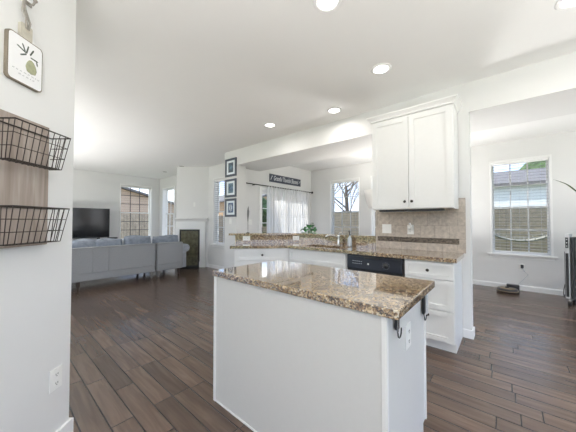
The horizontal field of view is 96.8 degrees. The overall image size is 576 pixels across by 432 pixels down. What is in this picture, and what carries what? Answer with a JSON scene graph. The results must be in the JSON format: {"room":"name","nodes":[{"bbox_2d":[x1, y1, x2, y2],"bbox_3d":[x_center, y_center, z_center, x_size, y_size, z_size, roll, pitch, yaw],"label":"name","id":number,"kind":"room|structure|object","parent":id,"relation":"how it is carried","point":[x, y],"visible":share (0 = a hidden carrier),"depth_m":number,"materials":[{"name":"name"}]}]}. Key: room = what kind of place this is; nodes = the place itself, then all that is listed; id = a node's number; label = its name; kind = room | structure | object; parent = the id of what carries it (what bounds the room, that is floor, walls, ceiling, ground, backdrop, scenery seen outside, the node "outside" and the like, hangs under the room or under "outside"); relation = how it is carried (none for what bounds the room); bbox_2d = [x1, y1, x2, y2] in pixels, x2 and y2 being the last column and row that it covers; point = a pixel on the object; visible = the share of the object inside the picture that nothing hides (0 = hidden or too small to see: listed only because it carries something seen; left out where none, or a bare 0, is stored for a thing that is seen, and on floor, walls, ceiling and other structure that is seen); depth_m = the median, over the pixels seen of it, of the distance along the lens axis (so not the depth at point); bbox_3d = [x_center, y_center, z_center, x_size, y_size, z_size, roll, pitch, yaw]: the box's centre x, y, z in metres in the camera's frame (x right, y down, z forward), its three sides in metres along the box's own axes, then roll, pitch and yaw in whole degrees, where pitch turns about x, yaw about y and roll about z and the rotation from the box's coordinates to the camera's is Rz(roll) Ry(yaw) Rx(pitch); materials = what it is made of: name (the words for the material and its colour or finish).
{"room":"kitchen","nodes":[
{"label":"kitchen","id":0,"kind":"room"},
{"bbox_2d":[0,0,75,431],"bbox_3d":[-1.350,-0.126,0.168,0.120,2.790,2.730,0,-1,0],"label":"wall","id":1,"kind":"structure","parent":0,"point":[35,280],"depth_m":1.34,"materials":[{"name":"paint"}]},
{"bbox_2d":[3,0,42,92],"bbox_3d":[-1.276,-0.838,1.244,0.025,0.409,0.166,0,-1,0],"label":"sign","id":2,"kind":"object","parent":1,"relation":"attached to","point":[22,60],"visible":1,"depth_m":1.23,"materials":[{"name":"white wood"}]},
{"bbox_2d":[0,109,48,248],"bbox_3d":[-1.280,-0.164,1.206,0.018,0.620,0.305,0,-1,0],"label":"backboard","id":3,"kind":"object","parent":1,"relation":"attached to","point":[20,184],"visible":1,"depth_m":1.23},
{"bbox_2d":[0,205,69,245],"bbox_3d":[-1.216,0.044,1.221,0.110,0.175,0.284,0,-1,0],"label":"wire basket","id":4,"kind":"object","parent":3,"relation":"hanging from","point":[1,206],"visible":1,"depth_m":1.20,"materials":[{"name":"black metal"}]},
{"bbox_2d":[0,117,70,169],"bbox_3d":[-1.216,-0.332,1.229,0.110,0.175,0.284,0,-1,0],"label":"wire basket","id":5,"kind":"object","parent":3,"relation":"hanging from","point":[9,159],"visible":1,"depth_m":1.20,"materials":[{"name":"black metal"}]},
{"bbox_2d":[25,0,37,7],"bbox_3d":[-1.264,-1.053,1.264,0.051,0.034,0.038,0,-1,0],"label":"wall hook","id":6,"kind":"object","parent":1,"relation":"attached to","point":[29,4],"visible":1,"depth_m":1.26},
{"bbox_2d":[49,364,61,393],"bbox_3d":[-1.285,0.901,1.417,0.010,0.118,0.075,0,-1,0],"label":"wall outlet","id":7,"kind":"object","parent":1,"relation":"attached to","point":[55,375],"visible":1,"depth_m":1.41,"materials":[{"name":"white plastic"}]},
{"bbox_2d":[56,417,73,431],"bbox_3d":[-1.342,1.219,0.147,0.135,0.100,2.745,0,-1,0],"label":"baseboard","id":8,"kind":"structure","parent":1,"relation":"attached to","point":[67,426],"depth_m":1.49,"materials":[{"name":"white wood"}]},
{"bbox_2d":[72,169,158,242],"bbox_3d":[-7.056,0.007,6.468,0.150,2.790,7.685,-1,-2,40],"label":"wall","id":9,"kind":"structure","parent":0,"point":[91,189],"depth_m":8.05,"materials":[{"name":"paint"}]},
{"bbox_2d":[119,184,151,242],"bbox_3d":[-5.154,-0.087,8.661,0.208,1.910,1.085,-1,-2,40],"label":"window","id":10,"kind":"structure","parent":9,"relation":"in","point":[149,213],"depth_m":8.83,"materials":[{"name":"plastic"}]},
{"bbox_2d":[121,188,146,211],"bbox_3d":[-5.223,-0.543,8.729,0.012,0.850,0.861,-1,-2,40],"label":"grille","id":11,"kind":"object","parent":10,"relation":"attached to","point":[130,195],"depth_m":8.76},
{"bbox_2d":[121,213,148,234],"bbox_3d":[-5.200,0.329,8.691,0.012,0.846,0.861,-1,-2,40],"label":"grille","id":12,"kind":"object","parent":10,"relation":"attached to","point":[130,221],"depth_m":8.79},
{"bbox_2d":[159,163,224,265],"bbox_3d":[-2.766,0.033,7.696,4.785,2.790,0.150,-1,-2,40],"label":"wall","id":13,"kind":"structure","parent":0,"point":[215,254],"depth_m":7.07,"materials":[{"name":"paint"}]},
{"bbox_2d":[162,186,174,235],"bbox_3d":[-4.039,-0.058,8.749,0.997,1.855,0.208,-1,-2,40],"label":"window","id":14,"kind":"structure","parent":13,"relation":"in","point":[165,213],"depth_m":9.00,"materials":[{"name":"plastic"}]},
{"bbox_2d":[208,264,223,268],"bbox_3d":[-1.634,1.357,6.595,1.560,0.095,0.014,-1,-2,40],"label":"baseboard","id":15,"kind":"structure","parent":13,"relation":"attached to","point":[209,265],"depth_m":6.85,"materials":[{"name":"white wood"}]},
{"bbox_2d":[210,176,224,247],"bbox_3d":[-1.666,-0.100,6.726,0.999,1.855,0.208,-1,-2,40],"label":"window","id":16,"kind":"structure","parent":13,"relation":"in","point":[216,227],"depth_m":6.97,"materials":[{"name":"plastic"}]},
{"bbox_2d":[215,178,224,242],"bbox_3d":[-1.673,-0.133,6.718,0.819,1.700,0.045,-1,-2,40],"label":"window blind","id":17,"kind":"object","parent":16,"relation":"attached to","point":[222,180],"visible":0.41,"depth_m":6.84,"materials":[{"name":"white plastic"}]},
{"bbox_2d":[218,212,223,242],"bbox_3d":[-1.627,0.302,6.763,0.775,0.818,0.012,-1,-2,40],"label":"grille","id":18,"kind":"object","parent":16,"relation":"attached to","point":[218,212],"depth_m":6.91,"materials":[{"name":"plastic"}]},
{"bbox_2d":[176,166,208,266],"bbox_3d":[-2.885,0.024,7.298,1.220,2.790,0.610,-1,-2,40],"label":"wall","id":19,"kind":"structure","parent":0,"point":[192,182],"depth_m":7.11,"materials":[{"name":"paint"}]},
{"bbox_2d":[224,150,245,268],"bbox_3d":[-1.062,-0.008,5.763,0.427,2.790,0.580,-1,-2,40],"label":"wall column","id":20,"kind":"structure","parent":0,"point":[238,224],"depth_m":5.53,"materials":[{"name":"paint"}]},
{"bbox_2d":[225,198,236,216],"bbox_3d":[-1.239,-0.178,5.521,0.385,0.390,0.025,-1,-2,40],"label":"picture frame","id":21,"kind":"object","parent":20,"relation":"attached to","point":[230,204],"visible":1,"depth_m":5.50,"materials":[{"name":"black wood"}]},
{"bbox_2d":[228,203,232,212],"bbox_3d":[-1.240,-0.178,5.520,0.170,0.210,0.002,-1,-2,40],"label":"print","id":22,"kind":"object","parent":21,"relation":"attached to","point":[230,205],"depth_m":5.52},
{"bbox_2d":[225,157,236,176],"bbox_3d":[-1.239,-1.050,5.539,0.385,0.390,0.025,-1,-2,40],"label":"picture frame","id":23,"kind":"object","parent":20,"relation":"attached to","point":[230,164],"visible":1,"depth_m":5.52,"materials":[{"name":"wood"}]},
{"bbox_2d":[228,162,232,172],"bbox_3d":[-1.240,-1.050,5.539,0.170,0.210,0.002,-1,-2,40],"label":"print","id":24,"kind":"object","parent":23,"relation":"attached to","point":[230,164],"depth_m":5.54},
{"bbox_2d":[225,178,236,197],"bbox_3d":[-1.239,-0.603,5.529,0.385,0.390,0.025,-1,-2,40],"label":"picture frame","id":25,"kind":"object","parent":20,"relation":"attached to","point":[230,184],"visible":1,"depth_m":5.51,"materials":[{"name":"black wood"}]},
{"bbox_2d":[228,183,232,192],"bbox_3d":[-1.240,-0.603,5.529,0.170,0.210,0.002,-1,-2,40],"label":"print","id":26,"kind":"object","parent":25,"relation":"attached to","point":[230,185],"depth_m":5.53},
{"bbox_2d":[246,166,310,232],"bbox_3d":[-0.183,0.015,6.845,0.150,2.790,2.976,-1,-2,40],"label":"wall","id":27,"kind":"structure","parent":0,"point":[255,177],"depth_m":6.21,"materials":[{"name":"paint"}]},
{"bbox_2d":[259,187,266,231],"bbox_3d":[-0.111,0.361,6.916,0.178,2.100,1.970,-1,-2,40],"label":"door","id":28,"kind":"structure","parent":27,"relation":"in","point":[262,190],"depth_m":6.16,"materials":[{"name":"plastic"}]},
{"bbox_2d":[246,182,312,193],"bbox_3d":[-0.138,-0.723,6.718,0.103,0.066,2.686,-1,-2,40],"label":"curtain rod","id":29,"kind":"object","parent":27,"relation":"attached to","point":[246,182],"visible":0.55,"depth_m":6.36,"materials":[{"name":"black metal"}]},
{"bbox_2d":[267,185,289,231],"bbox_3d":[-0.237,0.312,6.545,0.056,2.122,0.860,-1,-2,40],"label":"sheer curtain","id":30,"kind":"object","parent":29,"relation":"hanging from","point":[278,199],"visible":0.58,"depth_m":6.55,"materials":[{"name":"white fabric"}]},
{"bbox_2d":[290,189,309,231],"bbox_3d":[0.344,0.327,7.226,0.056,2.122,0.870,-1,-2,40],"label":"sheer curtain","id":31,"kind":"object","parent":29,"relation":"hanging from","point":[299,201],"visible":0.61,"depth_m":7.22,"materials":[{"name":"white fabric"}]},
{"bbox_2d":[269,174,300,186],"bbox_3d":[-0.049,-0.955,6.885,0.028,0.200,1.260,-1,-2,40],"label":"wall sign","id":32,"kind":"object","parent":27,"relation":"attached to","point":[272,177],"visible":1,"depth_m":6.82,"materials":[{"name":"black wood"}]},
{"bbox_2d":[69,267,575,431],"bbox_3d":[-1.422,1.361,3.075,12.990,0.060,10.076,-1,-2,40],"label":"floor","id":33,"kind":"structure","parent":0,"point":[141,346],"depth_m":2.28,"materials":[{"name":"brown wood"}]},
{"bbox_2d":[71,235,155,290],"bbox_3d":[-4.275,0.885,4.863,0.961,0.966,2.980,-1,-2,40],"label":"sectional sofa","id":34,"kind":"object","parent":33,"relation":"on","point":[103,258],"visible":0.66,"depth_m":5.08,"materials":[{"name":"fabric"}]},
{"bbox_2d":[72,238,95,247],"bbox_3d":[-3.939,0.619,4.924,0.225,0.372,0.420,-1,-2,40],"label":"cushion","id":35,"kind":"object","parent":34,"relation":"on","point":[78,243],"depth_m":4.85,"materials":[{"name":"fabric"}]},
{"bbox_2d":[95,238,122,246],"bbox_3d":[-3.686,0.625,5.221,0.225,0.352,0.540,-1,-2,40],"label":"cushion","id":36,"kind":"object","parent":34,"relation":"on","point":[103,241],"depth_m":5.15,"materials":[{"name":"fabric"}]},
{"bbox_2d":[123,235,150,244],"bbox_3d":[-3.322,0.634,5.647,0.226,0.431,0.560,-1,-2,40],"label":"cushion","id":37,"kind":"object","parent":34,"relation":"on","point":[132,239],"depth_m":5.55,"materials":[{"name":"fabric"}]},
{"bbox_2d":[152,235,189,276],"bbox_3d":[-3.032,0.926,6.320,0.961,0.946,0.800,-1,-2,40],"label":"module","id":38,"kind":"object","parent":33,"relation":"on","point":[170,252],"visible":0.85,"depth_m":5.96,"materials":[{"name":"fabric"}]},
{"bbox_2d":[152,235,177,242],"bbox_3d":[-2.923,0.644,6.115,0.225,0.390,0.620,-1,-2,40],"label":"cushion","id":39,"kind":"object","parent":38,"relation":"on","point":[165,238],"depth_m":6.02,"materials":[{"name":"fabric"}]},
{"bbox_2d":[175,218,207,268],"bbox_3d":[-2.651,0.733,6.984,0.860,1.360,0.200,0,-1,-5],"label":"fireplace","id":40,"kind":"object","parent":33,"relation":"on","point":[195,256],"visible":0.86,"depth_m":7.06,"materials":[{"name":"white wood"}]},
{"bbox_2d":[175,218,207,221],"bbox_3d":[-2.654,0.104,7.032,0.860,0.100,0.130,0,-1,-5],"label":"mantel shelf","id":41,"kind":"object","parent":40,"relation":"attached to","point":[176,219],"depth_m":7.00,"materials":[{"name":"white wood"}]},
{"bbox_2d":[234,248,288,266],"bbox_3d":[-0.396,0.912,3.945,0.790,0.874,0.584,0,-1,-5],"label":"base cabinet","id":42,"kind":"object","parent":33,"relation":"on","point":[242,256],"visible":0.32,"depth_m":3.70,"materials":[{"name":"white wood"}]},
{"bbox_2d":[289,248,347,268],"bbox_3d":[0.529,0.905,3.615,0.930,0.874,0.584,-1,-2,40],"label":"base cabinet","id":43,"kind":"object","parent":33,"relation":"on","point":[320,258],"visible":0.2,"depth_m":3.39,"materials":[{"name":"white wood"}]},
{"bbox_2d":[213,276,426,431],"bbox_3d":[0.162,0.864,1.692,1.224,0.875,0.700,-1,-2,40],"label":"kitchen island","id":44,"kind":"object","parent":33,"relation":"on","point":[283,362],"visible":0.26,"depth_m":1.33,"materials":[{"name":"white wood"}]},
{"bbox_2d":[213,260,434,319],"bbox_3d":[0.162,0.405,1.667,1.277,0.039,0.666,-1,-2,40],"label":"island countertop","id":45,"kind":"structure","parent":44,"relation":"on","point":[387,296],"depth_m":1.42,"materials":[{"name":"brown stone"}]},
{"bbox_2d":[395,319,401,338],"bbox_3d":[0.487,0.481,1.126,0.016,0.118,0.068,-1,-2,40],"label":"hook","id":46,"kind":"object","parent":44,"relation":"attached to","point":[397,322],"visible":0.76,"depth_m":1.10,"materials":[{"name":"black metal"}]},
{"bbox_2d":[405,321,410,350],"bbox_3d":[0.596,0.593,1.265,0.010,0.118,0.085,-1,-2,40],"label":"wall outlet","id":47,"kind":"object","parent":44,"relation":"attached to","point":[408,326],"visible":1,"depth_m":1.25,"materials":[{"name":"white plastic"}]},
{"bbox_2d":[422,294,427,320],"bbox_3d":[0.795,0.518,1.482,0.020,0.178,0.067,-1,-2,40],"label":"hook","id":48,"kind":"object","parent":44,"relation":"attached to","point":[425,298],"visible":0.77,"depth_m":1.48,"materials":[{"name":"black metal"}]},
{"bbox_2d":[347,254,404,276],"bbox_3d":[1.135,0.895,3.099,0.645,0.872,0.584,-1,-2,40],"label":"dishwasher","id":49,"kind":"object","parent":33,"relation":"on","point":[365,263],"visible":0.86,"depth_m":2.87,"materials":[{"name":"black plastic"}]},
{"bbox_2d":[405,259,462,353],"bbox_3d":[1.560,0.886,2.736,0.444,0.874,0.584,-1,-2,40],"label":"base cabinet","id":50,"kind":"object","parent":33,"relation":"on","point":[444,321],"visible":0.63,"depth_m":2.50,"materials":[{"name":"white wood"}]},
{"bbox_2d":[230,242,463,262],"bbox_3d":[0.400,0.442,3.363,3.057,0.040,1.155,-1,-2,40],"label":"countertop","id":51,"kind":"structure","parent":50,"relation":"on","point":[448,257],"depth_m":3.10,"materials":[{"name":"brown stone"}]},
{"bbox_2d":[235,235,375,246],"bbox_3d":[0.237,0.377,4.060,2.212,0.118,0.471,0,-1,20],"label":"granite splash","id":52,"kind":"object","parent":51,"relation":"on","point":[366,242],"visible":0.85,"depth_m":4.18,"materials":[{"name":"brown stone"}]},
{"bbox_2d":[243,236,249,240],"bbox_3d":[-0.688,0.370,4.236,0.118,0.075,0.010,0,-1,-5],"label":"wall outlet","id":53,"kind":"object","parent":52,"relation":"attached to","point":[245,238],"visible":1,"depth_m":4.23,"materials":[{"name":"white plastic"}]},
{"bbox_2d":[325,232,341,245],"bbox_3d":[0.651,0.328,3.699,0.272,0.199,0.067,0,-1,-16],"label":"faucet","id":54,"kind":"object","parent":51,"relation":"on","point":[338,235],"visible":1,"depth_m":3.70,"materials":[{"name":"silver metal"}]},
{"bbox_2d":[348,231,351,245],"bbox_3d":[0.870,0.320,3.619,0.059,0.212,0.075,-1,-2,40],"label":"soap bottle","id":55,"kind":"object","parent":51,"relation":"on","point":[349,237],"visible":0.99,"depth_m":3.60,"materials":[{"name":"white plastic"}]},
{"bbox_2d":[496,286,518,293],"bbox_3d":[3.932,1.317,4.584,0.304,0.092,0.304,-1,-1,30],"label":"robot vacuum","id":56,"kind":"object","parent":33,"relation":"on","point":[505,289],"visible":1,"depth_m":4.51,"materials":[{"name":"black plastic"}]},
{"bbox_2d":[506,283,519,290],"bbox_3d":[4.134,1.315,4.698,0.180,0.100,0.155,-1,-2,40],"label":"dock","id":57,"kind":"object","parent":33,"relation":"on","point":[507,284],"visible":0.44,"depth_m":4.68,"materials":[{"name":"black plastic"}]},
{"bbox_2d":[563,233,575,305],"bbox_3d":[4.401,0.806,3.813,0.312,1.080,0.389,1,-1,-32],"label":"radiator","id":58,"kind":"object","parent":33,"relation":"on","point":[570,242],"visible":1,"depth_m":3.88,"materials":[{"name":"silver metal"}]},
{"bbox_2d":[564,252,569,296],"bbox_3d":[4.291,0.889,3.941,0.039,0.680,0.140,-1,-2,41],"label":"grille","id":59,"kind":"object","parent":58,"relation":"attached to","point":[566,254],"depth_m":3.89,"materials":[{"name":"silver metal"}]},
{"bbox_3d":[0.501,1.002,5.283,0.860,0.750,0.860,-1,-2,40],"label":"table","id":60,"kind":"object","parent":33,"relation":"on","visible":0},
{"bbox_2d":[300,223,316,232],"bbox_3d":[0.414,0.384,5.291,0.359,0.486,0.374,0,-1,9],"label":"potted plant","id":61,"kind":"object","parent":60,"relation":"on","point":[310,229],"visible":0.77,"depth_m":5.26,"materials":[{"name":"green plant"}]},
{"bbox_3d":[-5.813,1.048,7.237,0.456,0.740,1.700,-1,-2,40],"label":"tv console","id":62,"kind":"object","parent":33,"relation":"on","visible":0},
{"bbox_2d":[72,208,109,238],"bbox_3d":[-5.896,0.223,7.154,0.260,0.905,1.520,-1,-2,40],"label":"television","id":63,"kind":"object","parent":62,"relation":"on","point":[86,222],"visible":0.48,"depth_m":7.36,"materials":[{"name":"black plastic"}]},
{"bbox_2d":[73,0,575,178],"bbox_3d":[-1.427,-1.532,3.206,13.090,0.150,10.176,-1,-2,40],"label":"ceiling","id":64,"kind":"structure","parent":0,"point":[161,85],"depth_m":2.48,"materials":[{"name":"paint"}]},
{"bbox_2d":[264,123,275,127],"bbox_3d":[-0.286,-1.435,4.047,0.200,0.008,0.200,-1,-2,40],"label":"recessed light","id":65,"kind":"object","parent":64,"relation":"in","point":[270,125],"visible":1,"depth_m":4.05,"materials":[{"name":"white"}]},
{"bbox_2d":[313,0,341,12],"bbox_3d":[0.273,-1.483,1.770,0.200,0.008,0.200,-1,-2,40],"label":"recessed light","id":66,"kind":"object","parent":64,"relation":"in","point":[324,6],"visible":1,"depth_m":1.80,"materials":[{"name":"white"}]},
{"bbox_2d":[327,107,340,113],"bbox_3d":[0.633,-1.447,3.513,0.200,0.008,0.200,-1,-2,40],"label":"recessed light","id":67,"kind":"object","parent":64,"relation":"in","point":[333,110],"visible":1,"depth_m":3.51,"materials":[{"name":"white"}]},
{"bbox_2d":[371,63,391,74],"bbox_3d":[0.931,-1.467,2.558,0.200,0.008,0.200,-1,-2,40],"label":"recessed light","id":68,"kind":"object","parent":64,"relation":"in","point":[382,68],"visible":1,"depth_m":2.54,"materials":[{"name":"white"}]},
{"bbox_2d":[554,0,575,10],"bbox_3d":[1.963,-1.484,1.748,0.200,0.008,0.200,-1,-2,40],"label":"recessed light","id":69,"kind":"object","parent":64,"relation":"in","point":[560,5],"visible":1,"depth_m":1.79,"materials":[{"name":"white"}]},
{"bbox_2d":[237,52,575,170],"bbox_3d":[2.054,-1.294,3.287,7.905,0.323,0.815,-1,-2,40],"label":"wall header","id":70,"kind":"structure","parent":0,"point":[546,89],"depth_m":2.93,"materials":[{"name":"paint"}]},
{"bbox_2d":[311,131,575,289],"bbox_3d":[3.728,-0.018,5.301,7.805,2.790,0.150,-1,-2,40],"label":"wall","id":71,"kind":"structure","parent":0,"point":[562,146],"depth_m":4.88,"materials":[{"name":"paint"}]},
{"bbox_2d":[330,177,359,233],"bbox_3d":[1.586,-0.093,7.095,1.002,1.855,0.208,-1,-2,40],"label":"window","id":72,"kind":"structure","parent":71,"relation":"in","point":[332,191],"depth_m":7.25,"materials":[{"name":"plastic"}]},
{"bbox_2d":[332,179,358,233],"bbox_3d":[1.578,-0.125,7.087,0.822,1.700,0.045,-1,-2,40],"label":"window blind","id":73,"kind":"object","parent":72,"relation":"attached to","point":[352,181],"visible":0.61,"depth_m":7.01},
{"bbox_2d":[334,182,357,210],"bbox_3d":[1.644,-0.534,7.173,0.778,0.822,0.012,-1,-2,40],"label":"grille","id":74,"kind":"object","parent":72,"relation":"attached to","point":[342,197],"depth_m":7.25,"materials":[{"name":"plastic"}]},
{"bbox_2d":[342,212,358,233],"bbox_3d":[1.625,0.310,7.132,0.778,0.818,0.012,-1,-2,40],"label":"grille","id":75,"kind":"object","parent":72,"relation":"attached to","point":[350,227],"depth_m":7.04,"materials":[{"name":"plastic"}]},
{"bbox_2d":[370,176,375,234],"bbox_3d":[2.503,-0.109,6.314,1.000,1.855,0.208,-1,-2,40],"label":"window","id":76,"kind":"structure","parent":71,"relation":"in","point":[373,227],"depth_m":6.57,"materials":[{"name":"plastic"}]},
{"bbox_2d":[473,279,564,295],"bbox_3d":[3.674,1.328,5.210,7.805,0.095,0.014,-1,-2,40],"label":"baseboard","id":77,"kind":"structure","parent":71,"relation":"attached to","point":[476,282],"depth_m":4.62,"materials":[{"name":"white wood"}]},
{"bbox_2d":[519,264,524,270],"bbox_3d":[4.295,0.945,4.692,0.075,0.118,0.010,-1,-2,40],"label":"wall outlet","id":78,"kind":"object","parent":71,"relation":"attached to","point":[520,268],"visible":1,"depth_m":4.69,"materials":[{"name":"white plastic"}]},
{"bbox_2d":[487,154,557,260],"bbox_3d":[4.316,-0.141,4.768,0.955,1.855,0.208,-1,-2,40],"label":"window","id":79,"kind":"structure","parent":71,"relation":"in","point":[534,256],"depth_m":4.72,"materials":[{"name":"plastic"}]},
{"bbox_2d":[494,163,545,206],"bbox_3d":[4.374,-0.583,4.846,0.731,0.822,0.012,-1,-2,40],"label":"grille","id":80,"kind":"object","parent":79,"relation":"attached to","point":[519,163],"depth_m":4.80,"materials":[{"name":"plastic"}]},
{"bbox_2d":[492,158,549,253],"bbox_3d":[4.308,-0.174,4.760,0.775,1.700,0.045,-1,-2,40],"label":"window blind","id":81,"kind":"object","parent":79,"relation":"attached to","point":[541,159],"visible":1,"depth_m":4.75,"materials":[{"name":"white plastic"}]},
{"bbox_2d":[495,208,546,251],"bbox_3d":[4.354,0.261,4.805,0.731,0.818,0.012,-1,-2,40],"label":"grille","id":82,"kind":"object","parent":79,"relation":"attached to","point":[528,229],"depth_m":4.87,"materials":[{"name":"plastic"}]},
{"bbox_2d":[457,112,472,329],"bbox_3d":[1.628,0.099,3.167,1.046,2.467,0.125,-1,-2,40],"label":"wall","id":83,"kind":"structure","parent":0,"point":[463,120],"depth_m":2.81,"materials":[{"name":"paint"}]},
{"bbox_2d":[366,94,461,210],"bbox_3d":[1.455,-0.642,2.998,0.951,1.142,0.378,-1,-2,40],"label":"upper cabinet","id":84,"kind":"object","parent":83,"relation":"attached to","point":[415,148],"visible":1,"depth_m":2.84,"materials":[{"name":"white wood"}]},
{"bbox_2d":[379,208,444,211],"bbox_3d":[1.411,-0.063,2.958,0.690,0.026,0.070,-1,-2,40],"label":"light","id":85,"kind":"object","parent":84,"relation":"attached to","point":[438,209],"visible":1,"depth_m":2.91,"materials":[{"name":"black plastic"}]},
{"bbox_2d":[376,198,465,252],"bbox_3d":[1.567,0.111,3.127,1.002,0.610,0.014,-1,-2,40],"label":"tile backsplash","id":86,"kind":"structure","parent":83,"relation":"attached to","point":[439,231],"depth_m":3.05,"materials":[{"name":"tile"}]},
{"bbox_2d":[382,224,390,232],"bbox_3d":[1.290,0.166,3.344,0.118,0.118,0.016,-1,-2,40],"label":"light switch","id":87,"kind":"object","parent":86,"relation":"attached to","point":[386,228],"visible":1,"depth_m":3.35,"materials":[{"name":"white plastic"}]},
{"bbox_2d":[407,225,413,233],"bbox_3d":[1.512,0.167,3.158,0.075,0.118,0.010,-1,-2,40],"label":"wall outlet","id":88,"kind":"object","parent":86,"relation":"attached to","point":[411,231],"visible":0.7,"depth_m":3.15,"materials":[{"name":"white plastic"}]},
{"bbox_2d":[463,326,474,339],"bbox_3d":[2.001,1.280,2.824,0.094,0.090,0.153,-1,-2,40],"label":"baseboard","id":89,"kind":"structure","parent":83,"relation":"attached to","point":[470,334],"depth_m":2.77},
{"bbox_3d":[0.167,0.832,3.933,2.187,1.034,0.893,-1,-2,40],"label":"wall","id":90,"kind":"structure","parent":0,"visible":0},
{"bbox_2d":[229,232,375,238],"bbox_3d":[0.219,0.303,4.208,2.534,0.033,0.823,0,-1,19],"label":"bar","id":91,"kind":"object","parent":90,"relation":"on","point":[250,233],"visible":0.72,"depth_m":4.19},
{"label":"outside","id":92,"kind":"structure","parent":0,"visible":0},
{"bbox_3d":[-1.120,1.937,14.060,100.000,0.250,100.000,-1,-2,40],"label":"ground","id":93,"kind":"structure","parent":92,"visible":0},
{"bbox_2d":[121,187,173,214],"bbox_3d":[-15.834,-0.148,20.739,9.700,4.200,10.100,-1,-2,40],"label":"house","id":94,"kind":"structure","parent":93,"relation":"on","point":[124,190],"depth_m":19.00,"materials":[{"name":"beige"}]},
{"bbox_2d":[120,214,222,241],"bbox_3d":[-8.834,0.804,12.744,0.100,1.960,16.050,-1,-2,40],"label":"wooden fence","id":95,"kind":"object","parent":93,"relation":"on","point":[125,226],"visible":0.16,"depth_m":13.70,"materials":[{"name":"brown wood"}]},
{"bbox_2d":[219,194,266,215],"bbox_3d":[-3.812,-0.273,27.905,10.700,4.750,9.200,-1,-2,40],"label":"house","id":96,"kind":"structure","parent":93,"relation":"on","point":[221,199],"depth_m":24.46,"materials":[{"name":"orange"}]},
{"bbox_2d":[262,197,266,226],"bbox_3d":[-1.737,0.283,15.509,1.650,3.119,1.774,-1,-2,40],"label":"leafy tree","id":97,"kind":"object","parent":93,"relation":"on","point":[264,202],"visible":0.2,"depth_m":15.23,"materials":[{"name":"green plant"}]},
{"bbox_2d":[335,181,357,210],"bbox_3d":[3.635,-1.774,15.814,6.748,7.251,6.921,0,-1,-17],"label":"bare tree","id":98,"kind":"object","parent":93,"relation":"on","point":[346,194],"visible":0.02,"depth_m":16.04,"materials":[{"name":"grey plant"}]},
{"bbox_2d":[262,208,547,252],"bbox_3d":[5.903,0.711,10.724,23.050,2.060,0.100,-1,-2,40],"label":"wooden fence","id":99,"kind":"object","parent":93,"relation":"on","point":[536,215],"visible":0.02,"depth_m":8.96,"materials":[{"name":"brown wood"}]},
{"bbox_2d":[494,167,545,206],"bbox_3d":[16.334,-0.664,17.630,12.700,5.100,10.700,-1,-2,40],"label":"house","id":100,"kind":"structure","parent":93,"relation":"on","point":[535,195],"depth_m":14.28,"materials":[{"name":"white"}]},
{"bbox_2d":[495,231,546,241],"bbox_3d":[5.640,0.647,6.217,0.982,2.000,2.134,1,-1,-31],"label":"hammock","id":101,"kind":"object","parent":93,"relation":"on","point":[496,234],"visible":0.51,"depth_m":6.17,"materials":[{"name":"fabric"}]},
{"bbox_2d":[519,161,545,169],"bbox_3d":[25.337,-1.781,25.572,5.652,7.668,5.729,0,-1,-3],"label":"leafy tree","id":102,"kind":"object","parent":93,"relation":"on","point":[536,164],"visible":0.02,"depth_m":24.74,"materials":[{"name":"green plant"}]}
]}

